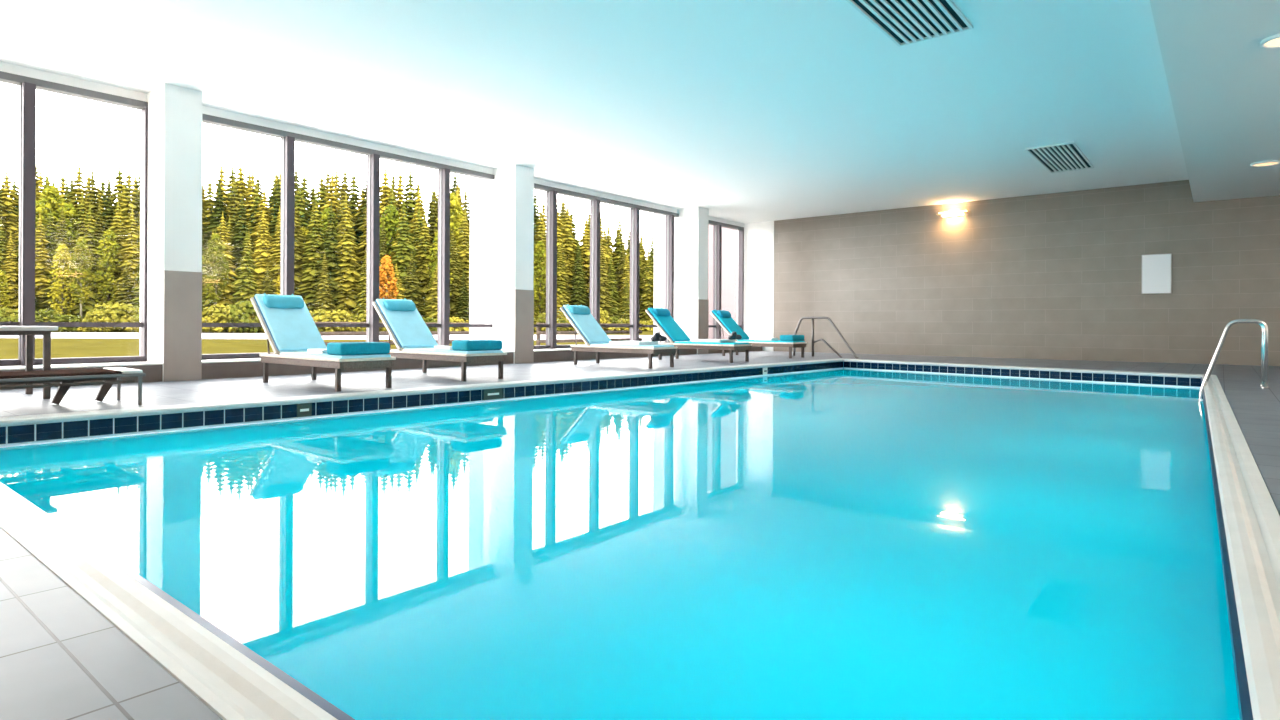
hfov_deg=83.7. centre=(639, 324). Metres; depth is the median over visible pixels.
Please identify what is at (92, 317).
shrub
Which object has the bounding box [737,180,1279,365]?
wall
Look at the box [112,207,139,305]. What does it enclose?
spruce tree
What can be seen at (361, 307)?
spruce tree
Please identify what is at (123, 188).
spruce tree
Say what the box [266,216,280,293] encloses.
spruce tree
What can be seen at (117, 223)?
spruce tree
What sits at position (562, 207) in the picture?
spruce tree
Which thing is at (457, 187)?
spruce tree
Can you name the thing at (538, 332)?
barrier
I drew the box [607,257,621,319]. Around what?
spruce tree
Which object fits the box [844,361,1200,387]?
tile band
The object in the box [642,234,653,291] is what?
spruce tree
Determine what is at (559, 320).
shrub
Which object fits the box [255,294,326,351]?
cushion
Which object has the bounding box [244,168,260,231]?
spruce tree
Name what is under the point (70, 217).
leafy tree
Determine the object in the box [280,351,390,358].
seat cushion
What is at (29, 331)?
side table
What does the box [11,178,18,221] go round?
spruce tree
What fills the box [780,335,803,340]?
folded towel
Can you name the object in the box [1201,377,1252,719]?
tile band
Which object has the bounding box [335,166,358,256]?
spruce tree
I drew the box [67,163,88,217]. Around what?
spruce tree
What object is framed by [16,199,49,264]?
leafy tree
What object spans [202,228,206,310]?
spruce tree
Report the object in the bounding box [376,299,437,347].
cushion
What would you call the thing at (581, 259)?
spruce tree
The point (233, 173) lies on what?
spruce tree
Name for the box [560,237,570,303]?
spruce tree
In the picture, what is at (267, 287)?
spruce tree
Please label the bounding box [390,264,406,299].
spruce tree
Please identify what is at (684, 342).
seat cushion
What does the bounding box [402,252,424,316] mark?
spruce tree
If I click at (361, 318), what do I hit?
shrub
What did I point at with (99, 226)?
spruce tree
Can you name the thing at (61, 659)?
floor
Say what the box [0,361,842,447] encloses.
tile band
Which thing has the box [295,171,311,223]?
spruce tree
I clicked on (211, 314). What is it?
shrub
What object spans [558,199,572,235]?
spruce tree
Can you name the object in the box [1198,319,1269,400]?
pool ladder
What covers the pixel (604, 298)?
spruce tree
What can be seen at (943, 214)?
diffuser
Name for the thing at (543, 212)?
spruce tree
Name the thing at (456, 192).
spruce tree
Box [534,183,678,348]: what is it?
window
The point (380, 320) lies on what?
shrub
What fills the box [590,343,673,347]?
seat cushion
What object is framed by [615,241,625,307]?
spruce tree
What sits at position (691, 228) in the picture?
pillar
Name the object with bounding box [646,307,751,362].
sun lounger
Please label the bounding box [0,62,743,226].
wall
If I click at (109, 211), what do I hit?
spruce tree
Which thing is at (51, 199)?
leafy tree
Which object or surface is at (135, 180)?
spruce tree
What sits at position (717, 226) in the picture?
window
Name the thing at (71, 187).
spruce tree
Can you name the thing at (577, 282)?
spruce tree
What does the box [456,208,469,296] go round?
spruce tree
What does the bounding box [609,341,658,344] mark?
towel
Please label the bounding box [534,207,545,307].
spruce tree
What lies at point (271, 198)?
spruce tree
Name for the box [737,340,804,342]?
seat cushion
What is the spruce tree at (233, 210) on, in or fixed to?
on the ground
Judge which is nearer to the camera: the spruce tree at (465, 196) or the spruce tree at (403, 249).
the spruce tree at (403, 249)
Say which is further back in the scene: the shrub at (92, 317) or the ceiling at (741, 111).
the shrub at (92, 317)
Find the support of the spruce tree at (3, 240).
on the ground
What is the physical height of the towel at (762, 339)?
0.058 m
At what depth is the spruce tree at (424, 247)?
82.72 m
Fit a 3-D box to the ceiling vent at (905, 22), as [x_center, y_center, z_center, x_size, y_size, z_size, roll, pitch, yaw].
[2.531,-3.189,7.006,0.790,0.030,2.310,0,0,39]
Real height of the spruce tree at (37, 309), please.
6.372 m
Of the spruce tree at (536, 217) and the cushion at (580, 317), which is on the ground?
the spruce tree at (536, 217)
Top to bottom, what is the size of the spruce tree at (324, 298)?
8.968 m
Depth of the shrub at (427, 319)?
72.10 m
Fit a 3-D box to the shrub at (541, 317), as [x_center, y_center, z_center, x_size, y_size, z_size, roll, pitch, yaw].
[-11.602,-0.318,88.894,3.772,2.635,3.813,0,0,6]
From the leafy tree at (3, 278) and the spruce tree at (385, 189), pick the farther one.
the spruce tree at (385, 189)
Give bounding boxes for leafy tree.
[0,270,9,308]
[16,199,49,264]
[35,185,70,239]
[47,244,74,315]
[52,203,81,260]
[92,229,122,303]
[299,227,308,272]
[319,207,339,240]
[380,204,400,260]
[426,231,452,295]
[434,193,463,251]
[533,241,545,317]
[534,267,536,299]
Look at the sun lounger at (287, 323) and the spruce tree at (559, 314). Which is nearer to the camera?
the sun lounger at (287, 323)
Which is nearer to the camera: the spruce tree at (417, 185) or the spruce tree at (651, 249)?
the spruce tree at (417, 185)
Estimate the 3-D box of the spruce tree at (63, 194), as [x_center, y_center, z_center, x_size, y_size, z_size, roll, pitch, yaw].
[-71.668,-9.139,88.804,6.938,20.002,6.387,0,0,-24]
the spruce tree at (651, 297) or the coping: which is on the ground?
the spruce tree at (651, 297)
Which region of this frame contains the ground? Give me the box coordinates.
[0,331,653,358]
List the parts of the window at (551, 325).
rail, head rail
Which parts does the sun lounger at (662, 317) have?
backrest frame, leg, frame, leg, leg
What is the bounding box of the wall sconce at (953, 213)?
[936,210,968,216]
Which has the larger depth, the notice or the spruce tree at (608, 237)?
the spruce tree at (608, 237)
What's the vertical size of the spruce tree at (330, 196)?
20.423 m
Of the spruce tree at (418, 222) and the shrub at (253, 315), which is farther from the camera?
the spruce tree at (418, 222)
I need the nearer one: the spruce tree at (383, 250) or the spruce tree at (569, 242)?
the spruce tree at (383, 250)
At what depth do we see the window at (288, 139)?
12.60 m
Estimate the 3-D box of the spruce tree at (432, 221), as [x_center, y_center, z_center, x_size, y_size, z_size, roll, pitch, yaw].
[-26.213,-8.346,90.227,4.888,18.756,5.754,0,0,-2]
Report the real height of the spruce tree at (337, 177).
21.408 m
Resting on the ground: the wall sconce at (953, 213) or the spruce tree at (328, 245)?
the spruce tree at (328, 245)
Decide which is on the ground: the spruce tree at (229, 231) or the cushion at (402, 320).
the spruce tree at (229, 231)
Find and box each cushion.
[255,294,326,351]
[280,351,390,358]
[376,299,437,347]
[403,348,502,353]
[563,305,610,343]
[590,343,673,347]
[648,308,689,340]
[674,341,748,344]
[712,310,749,339]
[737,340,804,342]
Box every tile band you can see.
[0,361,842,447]
[0,482,354,719]
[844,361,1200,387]
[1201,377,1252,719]
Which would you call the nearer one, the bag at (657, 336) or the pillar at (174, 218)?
the pillar at (174, 218)
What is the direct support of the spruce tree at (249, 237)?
on the ground
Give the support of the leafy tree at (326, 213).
on the ground
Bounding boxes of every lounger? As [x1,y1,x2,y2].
[0,367,145,404]
[250,293,395,391]
[372,298,506,380]
[560,304,676,368]
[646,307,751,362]
[710,310,806,357]
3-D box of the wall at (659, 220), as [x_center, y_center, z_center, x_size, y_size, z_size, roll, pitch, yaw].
[0.740,-1.147,20.368,0.650,4.470,0.300,0,0,39]
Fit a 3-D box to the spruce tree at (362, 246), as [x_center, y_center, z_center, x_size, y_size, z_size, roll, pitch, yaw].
[-33.128,-7.462,86.810,5.400,16.911,5.866,0,0,-10]
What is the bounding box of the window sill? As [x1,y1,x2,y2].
[0,348,570,369]
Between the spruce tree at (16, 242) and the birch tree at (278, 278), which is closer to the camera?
the birch tree at (278, 278)
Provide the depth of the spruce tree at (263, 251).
81.96 m
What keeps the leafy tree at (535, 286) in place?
on the ground
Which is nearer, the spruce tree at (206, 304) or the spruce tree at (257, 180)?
the spruce tree at (206, 304)
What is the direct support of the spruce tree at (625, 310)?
on the ground
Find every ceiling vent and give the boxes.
[846,0,972,46]
[1025,142,1093,172]
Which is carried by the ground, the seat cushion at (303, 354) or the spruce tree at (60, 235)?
the spruce tree at (60, 235)
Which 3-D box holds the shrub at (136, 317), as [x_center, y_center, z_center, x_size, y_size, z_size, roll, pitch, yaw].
[-48.351,-0.597,71.431,4.959,2.896,5.196,0,0,22]
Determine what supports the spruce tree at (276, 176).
on the ground
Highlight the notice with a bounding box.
[1142,253,1171,293]
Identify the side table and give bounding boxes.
[0,326,57,398]
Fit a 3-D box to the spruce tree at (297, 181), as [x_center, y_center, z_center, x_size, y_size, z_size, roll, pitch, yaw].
[-47.206,-10.512,97.562,7.056,23.001,5.994,0,0,-17]
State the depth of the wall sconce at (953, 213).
18.54 m
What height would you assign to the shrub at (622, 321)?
2.026 m
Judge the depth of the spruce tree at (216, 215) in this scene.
88.27 m
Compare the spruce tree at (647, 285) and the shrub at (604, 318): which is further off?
the spruce tree at (647, 285)
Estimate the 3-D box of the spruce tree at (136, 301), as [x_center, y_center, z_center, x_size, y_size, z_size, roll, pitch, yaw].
[-53.270,-4.743,77.239,3.870,11.158,3.563,0,0,-36]
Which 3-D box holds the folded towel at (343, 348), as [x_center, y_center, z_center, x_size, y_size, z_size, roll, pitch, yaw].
[-3.387,0.282,8.614,0.360,0.142,0.640,0,0,39]
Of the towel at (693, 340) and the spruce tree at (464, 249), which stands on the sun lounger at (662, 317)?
the towel at (693, 340)
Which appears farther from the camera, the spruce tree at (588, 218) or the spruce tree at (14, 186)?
the spruce tree at (588, 218)
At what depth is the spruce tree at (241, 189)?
91.95 m
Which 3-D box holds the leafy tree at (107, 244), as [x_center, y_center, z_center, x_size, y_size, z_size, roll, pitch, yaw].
[-59.998,-4.979,80.779,3.318,11.689,3.608,0,0,-44]
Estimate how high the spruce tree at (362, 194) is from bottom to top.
20.603 m
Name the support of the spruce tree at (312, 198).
on the ground
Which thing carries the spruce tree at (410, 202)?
on the ground
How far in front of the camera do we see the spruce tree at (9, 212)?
89.38 m
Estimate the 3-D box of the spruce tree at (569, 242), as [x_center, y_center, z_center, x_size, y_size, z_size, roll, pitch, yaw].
[-11.041,-8.881,110.279,7.737,20.016,7.848,0,0,18]
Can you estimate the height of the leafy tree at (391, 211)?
15.723 m
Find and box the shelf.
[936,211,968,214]
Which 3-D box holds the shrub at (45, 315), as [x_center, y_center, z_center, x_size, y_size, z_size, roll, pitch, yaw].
[-62.376,-0.505,75.260,3.976,2.561,4.166,0,0,37]
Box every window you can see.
[0,71,147,365]
[202,114,493,359]
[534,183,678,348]
[709,220,743,340]
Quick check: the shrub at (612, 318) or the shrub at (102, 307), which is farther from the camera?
the shrub at (612, 318)
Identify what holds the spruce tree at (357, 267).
on the ground
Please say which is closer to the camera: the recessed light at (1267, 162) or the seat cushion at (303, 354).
the seat cushion at (303, 354)
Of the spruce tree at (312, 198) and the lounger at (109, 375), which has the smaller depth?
the lounger at (109, 375)
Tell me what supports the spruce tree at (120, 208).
on the ground
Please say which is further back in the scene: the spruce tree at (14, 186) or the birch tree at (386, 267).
the spruce tree at (14, 186)
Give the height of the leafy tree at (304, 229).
12.568 m
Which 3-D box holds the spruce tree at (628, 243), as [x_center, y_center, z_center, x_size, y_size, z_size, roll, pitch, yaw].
[-1.176,-8.401,120.006,7.391,19.121,7.497,0,0,-22]
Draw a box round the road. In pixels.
[0,332,653,340]
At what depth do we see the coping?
2.24 m
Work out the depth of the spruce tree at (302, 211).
88.75 m
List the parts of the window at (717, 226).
head rail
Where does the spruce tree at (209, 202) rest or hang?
on the ground
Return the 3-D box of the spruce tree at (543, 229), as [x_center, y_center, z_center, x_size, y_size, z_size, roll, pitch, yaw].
[-14.086,-6.841,104.167,4.929,15.807,5.008,0,0,37]
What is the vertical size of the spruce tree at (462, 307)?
7.333 m
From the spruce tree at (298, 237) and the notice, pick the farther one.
the spruce tree at (298, 237)
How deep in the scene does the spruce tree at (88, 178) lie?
96.48 m
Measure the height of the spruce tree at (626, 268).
13.384 m
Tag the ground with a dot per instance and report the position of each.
(60, 347)
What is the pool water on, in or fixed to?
in the basin
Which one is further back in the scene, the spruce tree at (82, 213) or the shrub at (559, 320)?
the shrub at (559, 320)
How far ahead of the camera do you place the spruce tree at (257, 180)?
96.52 m
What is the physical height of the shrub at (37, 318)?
2.069 m
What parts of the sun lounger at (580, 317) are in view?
backrest frame, leg, leg, frame, leg, leg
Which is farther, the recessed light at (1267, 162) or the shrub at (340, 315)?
the shrub at (340, 315)
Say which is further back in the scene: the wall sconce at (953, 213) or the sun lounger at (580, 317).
the wall sconce at (953, 213)
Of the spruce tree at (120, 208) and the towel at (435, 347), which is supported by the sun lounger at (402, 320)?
the towel at (435, 347)
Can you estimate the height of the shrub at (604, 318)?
3.647 m
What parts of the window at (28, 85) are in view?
rail, head rail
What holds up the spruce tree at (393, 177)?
on the ground
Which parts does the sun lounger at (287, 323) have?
backrest frame, leg, leg, frame, leg, leg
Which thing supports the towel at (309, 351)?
on the sun lounger at (287, 323)
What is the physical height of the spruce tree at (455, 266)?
11.645 m
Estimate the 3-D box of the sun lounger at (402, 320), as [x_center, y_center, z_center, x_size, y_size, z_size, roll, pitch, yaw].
[-3.069,0.170,10.779,2.398,1.203,0.728,0,0,39]
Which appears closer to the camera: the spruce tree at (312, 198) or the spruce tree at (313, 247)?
the spruce tree at (313, 247)
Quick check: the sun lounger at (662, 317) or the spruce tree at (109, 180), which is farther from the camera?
the spruce tree at (109, 180)
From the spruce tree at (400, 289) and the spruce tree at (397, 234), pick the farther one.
the spruce tree at (397, 234)
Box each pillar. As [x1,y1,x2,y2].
[140,83,202,381]
[484,164,533,363]
[674,207,708,353]
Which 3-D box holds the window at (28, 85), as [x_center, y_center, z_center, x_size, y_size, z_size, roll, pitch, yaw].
[-8.254,-1.308,8.388,0.240,3.625,4.300,0,0,39]
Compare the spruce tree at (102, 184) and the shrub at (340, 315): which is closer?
the shrub at (340, 315)
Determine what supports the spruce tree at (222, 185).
on the ground
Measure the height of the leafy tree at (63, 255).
9.706 m
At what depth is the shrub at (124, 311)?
71.22 m
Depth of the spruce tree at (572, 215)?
120.33 m
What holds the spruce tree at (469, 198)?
on the ground
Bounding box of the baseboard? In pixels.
[0,346,761,389]
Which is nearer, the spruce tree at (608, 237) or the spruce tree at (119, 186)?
the spruce tree at (119, 186)
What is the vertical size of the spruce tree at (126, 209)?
20.191 m
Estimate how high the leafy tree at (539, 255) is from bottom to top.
12.936 m
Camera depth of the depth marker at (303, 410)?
7.47 m
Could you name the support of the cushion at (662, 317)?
on the sun lounger at (662, 317)
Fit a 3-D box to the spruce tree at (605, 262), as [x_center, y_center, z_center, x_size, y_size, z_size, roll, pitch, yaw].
[-5.468,-5.143,112.010,4.303,12.407,3.962,0,0,-5]
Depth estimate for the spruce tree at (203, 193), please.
94.37 m
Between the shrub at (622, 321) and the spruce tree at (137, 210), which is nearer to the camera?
the spruce tree at (137, 210)
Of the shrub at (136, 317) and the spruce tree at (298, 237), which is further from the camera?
the spruce tree at (298, 237)
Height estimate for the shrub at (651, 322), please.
1.952 m
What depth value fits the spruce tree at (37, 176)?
97.88 m
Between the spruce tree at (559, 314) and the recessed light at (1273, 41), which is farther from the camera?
the spruce tree at (559, 314)
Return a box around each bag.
[651,332,665,341]
[728,331,741,339]
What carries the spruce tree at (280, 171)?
on the ground
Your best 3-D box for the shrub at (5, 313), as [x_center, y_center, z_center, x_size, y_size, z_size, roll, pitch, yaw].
[-63.749,-0.529,71.016,5.169,2.601,4.933,0,0,25]
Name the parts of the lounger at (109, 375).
rail, brace leg, rail, frame, brace leg, leg, foot panel, leg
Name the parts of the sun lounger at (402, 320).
backrest frame, leg, frame, leg, leg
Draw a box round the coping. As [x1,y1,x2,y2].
[0,358,1279,719]
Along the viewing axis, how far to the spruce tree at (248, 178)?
97.30 m
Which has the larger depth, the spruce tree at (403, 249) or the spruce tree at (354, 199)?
the spruce tree at (354, 199)
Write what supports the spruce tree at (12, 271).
on the ground
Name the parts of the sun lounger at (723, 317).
backrest frame, frame, leg, leg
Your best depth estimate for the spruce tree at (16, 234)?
87.54 m
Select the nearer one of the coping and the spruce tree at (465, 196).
the coping
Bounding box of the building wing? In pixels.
[708,225,736,339]
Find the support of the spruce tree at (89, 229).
on the ground
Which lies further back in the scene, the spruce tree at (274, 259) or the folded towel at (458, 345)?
the spruce tree at (274, 259)
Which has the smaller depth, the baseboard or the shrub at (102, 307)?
the baseboard
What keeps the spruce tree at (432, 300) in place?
on the ground
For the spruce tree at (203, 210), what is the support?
on the ground
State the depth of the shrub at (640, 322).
105.34 m
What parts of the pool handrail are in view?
post, rail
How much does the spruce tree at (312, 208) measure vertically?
14.936 m
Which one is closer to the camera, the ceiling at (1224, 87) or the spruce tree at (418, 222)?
the ceiling at (1224, 87)
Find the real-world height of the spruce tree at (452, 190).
23.445 m
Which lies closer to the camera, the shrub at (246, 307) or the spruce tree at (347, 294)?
the shrub at (246, 307)
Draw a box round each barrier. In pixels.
[315,322,468,348]
[536,322,641,344]
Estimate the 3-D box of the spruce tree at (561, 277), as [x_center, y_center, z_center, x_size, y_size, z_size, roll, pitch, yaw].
[-11.603,-5.607,102.871,4.147,13.301,4.214,0,0,18]
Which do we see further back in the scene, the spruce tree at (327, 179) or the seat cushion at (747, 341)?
the spruce tree at (327, 179)
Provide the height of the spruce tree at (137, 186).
21.683 m
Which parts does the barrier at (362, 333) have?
rail, rail, rail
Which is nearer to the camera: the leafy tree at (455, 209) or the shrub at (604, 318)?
the leafy tree at (455, 209)
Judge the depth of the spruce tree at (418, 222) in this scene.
84.42 m
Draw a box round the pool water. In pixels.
[0,368,1239,719]
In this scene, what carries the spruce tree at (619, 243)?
on the ground
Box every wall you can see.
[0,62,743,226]
[469,177,484,339]
[654,214,664,341]
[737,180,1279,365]
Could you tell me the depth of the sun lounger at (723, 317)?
18.28 m
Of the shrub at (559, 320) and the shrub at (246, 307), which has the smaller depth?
the shrub at (246, 307)
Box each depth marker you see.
[297,403,311,416]
[483,388,502,399]
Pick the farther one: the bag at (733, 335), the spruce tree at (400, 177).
the spruce tree at (400, 177)
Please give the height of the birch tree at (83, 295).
10.414 m
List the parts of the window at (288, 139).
rail, head rail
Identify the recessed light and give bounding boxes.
[1250,160,1279,166]
[1260,33,1279,48]
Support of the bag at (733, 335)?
on the towel at (693, 340)
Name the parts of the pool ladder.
handrail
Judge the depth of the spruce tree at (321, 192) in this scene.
89.99 m
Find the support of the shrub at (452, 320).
on the ground
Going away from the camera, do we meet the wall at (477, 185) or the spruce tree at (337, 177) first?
the wall at (477, 185)
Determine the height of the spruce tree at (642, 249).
17.422 m
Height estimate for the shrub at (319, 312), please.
2.650 m
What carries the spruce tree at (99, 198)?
on the ground
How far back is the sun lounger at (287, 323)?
9.45 m
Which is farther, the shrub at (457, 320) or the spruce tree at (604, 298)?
the spruce tree at (604, 298)
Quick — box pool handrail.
[793,317,858,357]
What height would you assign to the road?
0.030 m
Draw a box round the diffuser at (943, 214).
[942,213,962,216]
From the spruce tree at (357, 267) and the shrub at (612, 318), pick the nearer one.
the spruce tree at (357, 267)
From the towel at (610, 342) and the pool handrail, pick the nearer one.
the towel at (610, 342)
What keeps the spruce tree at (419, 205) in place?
on the ground
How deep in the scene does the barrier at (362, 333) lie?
18.75 m
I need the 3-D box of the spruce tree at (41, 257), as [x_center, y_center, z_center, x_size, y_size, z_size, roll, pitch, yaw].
[-68.307,-6.006,81.586,4.347,13.613,4.722,0,0,-4]
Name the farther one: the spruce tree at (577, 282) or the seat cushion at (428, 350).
the spruce tree at (577, 282)
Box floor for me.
[0,351,1279,719]
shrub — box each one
[0,307,18,321]
[8,313,42,321]
[35,308,62,321]
[50,314,86,331]
[77,311,123,331]
[83,301,126,331]
[96,303,139,331]
[125,310,139,331]
[202,303,246,332]
[218,300,262,332]
[236,313,264,332]
[309,309,324,317]
[315,309,353,331]
[351,314,381,331]
[361,310,386,330]
[423,317,437,330]
[437,319,460,330]
[450,316,468,330]
[534,313,560,330]
[558,319,571,330]
[600,308,614,330]
[605,317,621,330]
[613,318,629,330]
[639,321,652,330]
[647,320,653,330]
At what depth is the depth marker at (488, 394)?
9.26 m
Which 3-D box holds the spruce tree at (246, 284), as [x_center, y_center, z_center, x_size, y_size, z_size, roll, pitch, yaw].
[-42.212,-4.611,76.798,4.247,10.988,4.308,0,0,-22]
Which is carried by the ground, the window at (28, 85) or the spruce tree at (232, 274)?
the spruce tree at (232, 274)
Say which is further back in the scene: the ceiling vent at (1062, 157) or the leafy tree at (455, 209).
the leafy tree at (455, 209)
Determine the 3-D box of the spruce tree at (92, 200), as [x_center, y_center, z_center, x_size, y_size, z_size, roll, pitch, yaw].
[-68.283,-9.375,89.401,5.339,20.487,6.285,0,0,16]
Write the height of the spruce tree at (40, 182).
21.426 m
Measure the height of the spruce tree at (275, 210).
19.223 m
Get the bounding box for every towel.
[307,349,327,353]
[327,342,389,354]
[434,346,452,349]
[452,340,501,350]
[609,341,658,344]
[692,339,734,342]
[754,338,777,340]
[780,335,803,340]
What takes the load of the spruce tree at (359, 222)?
on the ground
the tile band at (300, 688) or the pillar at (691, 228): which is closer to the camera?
the tile band at (300, 688)
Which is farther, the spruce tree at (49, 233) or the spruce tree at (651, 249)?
the spruce tree at (651, 249)
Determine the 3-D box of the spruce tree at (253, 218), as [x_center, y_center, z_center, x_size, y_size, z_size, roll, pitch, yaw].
[-47.426,-8.372,88.829,5.954,18.647,6.468,0,0,30]
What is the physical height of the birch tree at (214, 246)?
10.893 m
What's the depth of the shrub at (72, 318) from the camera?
70.89 m
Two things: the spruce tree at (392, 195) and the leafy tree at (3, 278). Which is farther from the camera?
the spruce tree at (392, 195)
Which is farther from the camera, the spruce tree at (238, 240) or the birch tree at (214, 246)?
the spruce tree at (238, 240)
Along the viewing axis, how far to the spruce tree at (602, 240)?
114.68 m
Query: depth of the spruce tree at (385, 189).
89.84 m
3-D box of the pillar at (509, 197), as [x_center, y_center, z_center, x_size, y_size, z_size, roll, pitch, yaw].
[-2.713,-1.217,14.838,0.965,4.020,0.500,0,0,39]
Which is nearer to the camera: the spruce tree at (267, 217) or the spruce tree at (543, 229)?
the spruce tree at (267, 217)
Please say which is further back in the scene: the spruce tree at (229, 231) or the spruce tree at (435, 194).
the spruce tree at (435, 194)
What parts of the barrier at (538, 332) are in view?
post, rail, rail, rail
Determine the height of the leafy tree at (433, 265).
11.932 m
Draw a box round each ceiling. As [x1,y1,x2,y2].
[0,0,1188,223]
[1150,0,1279,201]
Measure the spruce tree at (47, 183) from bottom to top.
19.303 m
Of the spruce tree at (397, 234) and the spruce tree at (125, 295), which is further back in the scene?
the spruce tree at (397, 234)
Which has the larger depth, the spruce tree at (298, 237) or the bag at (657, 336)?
the spruce tree at (298, 237)
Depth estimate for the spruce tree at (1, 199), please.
88.44 m
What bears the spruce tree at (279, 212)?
on the ground
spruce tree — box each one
[0,169,18,253]
[0,190,10,253]
[0,221,17,307]
[0,231,18,309]
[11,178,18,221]
[12,196,37,252]
[14,215,52,310]
[14,233,18,290]
[35,289,41,311]
[36,168,38,196]
[36,169,44,199]
[39,208,57,310]
[40,175,55,239]
[40,205,74,316]
[55,172,71,243]
[64,205,104,318]
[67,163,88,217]
[68,174,75,200]
[69,190,95,258]
[83,168,101,233]
[83,171,91,209]
[94,181,104,218]
[94,201,106,256]
[96,202,127,304]
[98,176,116,231]
[99,176,106,208]
[103,180,115,219]
[106,164,127,215]
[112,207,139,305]
[112,263,137,306]
[116,168,139,241]
[118,181,125,212]
[120,208,126,239]
[131,173,137,200]
[131,260,139,313]
[133,166,140,205]
[133,184,139,241]
[202,176,214,250]
[202,179,229,254]
[202,181,206,214]
[202,201,207,249]
[202,212,237,306]
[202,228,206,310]
[202,229,229,311]
[214,162,231,221]
[224,175,240,237]
[225,163,236,205]
[226,216,233,254]
[227,160,251,221]
[229,232,258,308]
[230,198,255,296]
[243,168,253,198]
[243,234,253,274]
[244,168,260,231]
[246,183,261,247]
[250,185,271,253]
[252,210,273,293]
[254,172,262,205]
[258,265,276,294]
[266,176,280,241]
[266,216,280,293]
[267,168,277,205]
[267,177,276,222]
[268,171,280,222]
[270,206,280,254]
[277,202,306,295]
[295,164,302,210]
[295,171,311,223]
[295,182,309,240]
[297,194,325,311]
[303,208,318,267]
[307,181,315,230]
[309,172,327,227]
[311,251,337,314]
[312,202,346,311]
[321,169,340,224]
[324,168,333,200]
[332,195,361,315]
[334,168,342,211]
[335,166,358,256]
[348,169,360,224]
[349,220,358,271]
[351,247,366,317]
[352,184,365,243]
[353,177,366,267]
[354,208,366,283]
[379,218,389,287]
[380,165,397,242]
[380,182,400,253]
[390,169,400,216]
[390,209,402,265]
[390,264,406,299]
[391,199,424,314]
[396,168,407,217]
[398,167,417,231]
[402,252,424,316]
[408,187,433,255]
[410,209,426,316]
[413,180,428,226]
[413,213,434,316]
[422,265,451,318]
[426,187,437,263]
[427,185,437,219]
[450,173,466,222]
[450,192,463,248]
[450,232,462,317]
[452,269,468,322]
[455,179,469,228]
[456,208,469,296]
[462,185,469,222]
[466,198,469,231]
[534,191,542,244]
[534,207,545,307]
[534,224,545,318]
[541,199,545,234]
[545,289,563,319]
[557,205,571,300]
[557,240,569,320]
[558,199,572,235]
[559,197,565,233]
[560,204,587,304]
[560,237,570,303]
[568,242,587,305]
[569,236,588,305]
[570,208,577,250]
[579,216,589,307]
[580,209,589,247]
[587,242,613,316]
[600,213,612,266]
[604,222,616,275]
[604,256,612,302]
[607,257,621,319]
[613,219,625,287]
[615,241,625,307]
[618,251,639,319]
[618,277,629,321]
[625,233,643,318]
[639,249,653,324]
[640,234,646,274]
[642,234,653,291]
[649,287,653,320]
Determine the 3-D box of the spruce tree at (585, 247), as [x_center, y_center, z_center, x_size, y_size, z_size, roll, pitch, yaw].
[-8.359,-8.198,113.777,7.309,18.641,7.206,0,0,6]
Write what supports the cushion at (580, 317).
on the sun lounger at (580, 317)
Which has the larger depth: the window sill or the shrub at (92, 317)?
the shrub at (92, 317)
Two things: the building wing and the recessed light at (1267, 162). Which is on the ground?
the building wing
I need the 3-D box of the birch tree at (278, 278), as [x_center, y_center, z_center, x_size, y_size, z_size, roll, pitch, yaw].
[-38.641,-2.641,77.703,1.934,7.044,2.005,0,0,35]
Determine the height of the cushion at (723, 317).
0.762 m
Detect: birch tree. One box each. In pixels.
[67,237,93,318]
[202,233,229,303]
[275,275,279,294]
[379,255,397,298]
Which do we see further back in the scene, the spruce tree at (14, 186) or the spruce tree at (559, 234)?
the spruce tree at (559, 234)

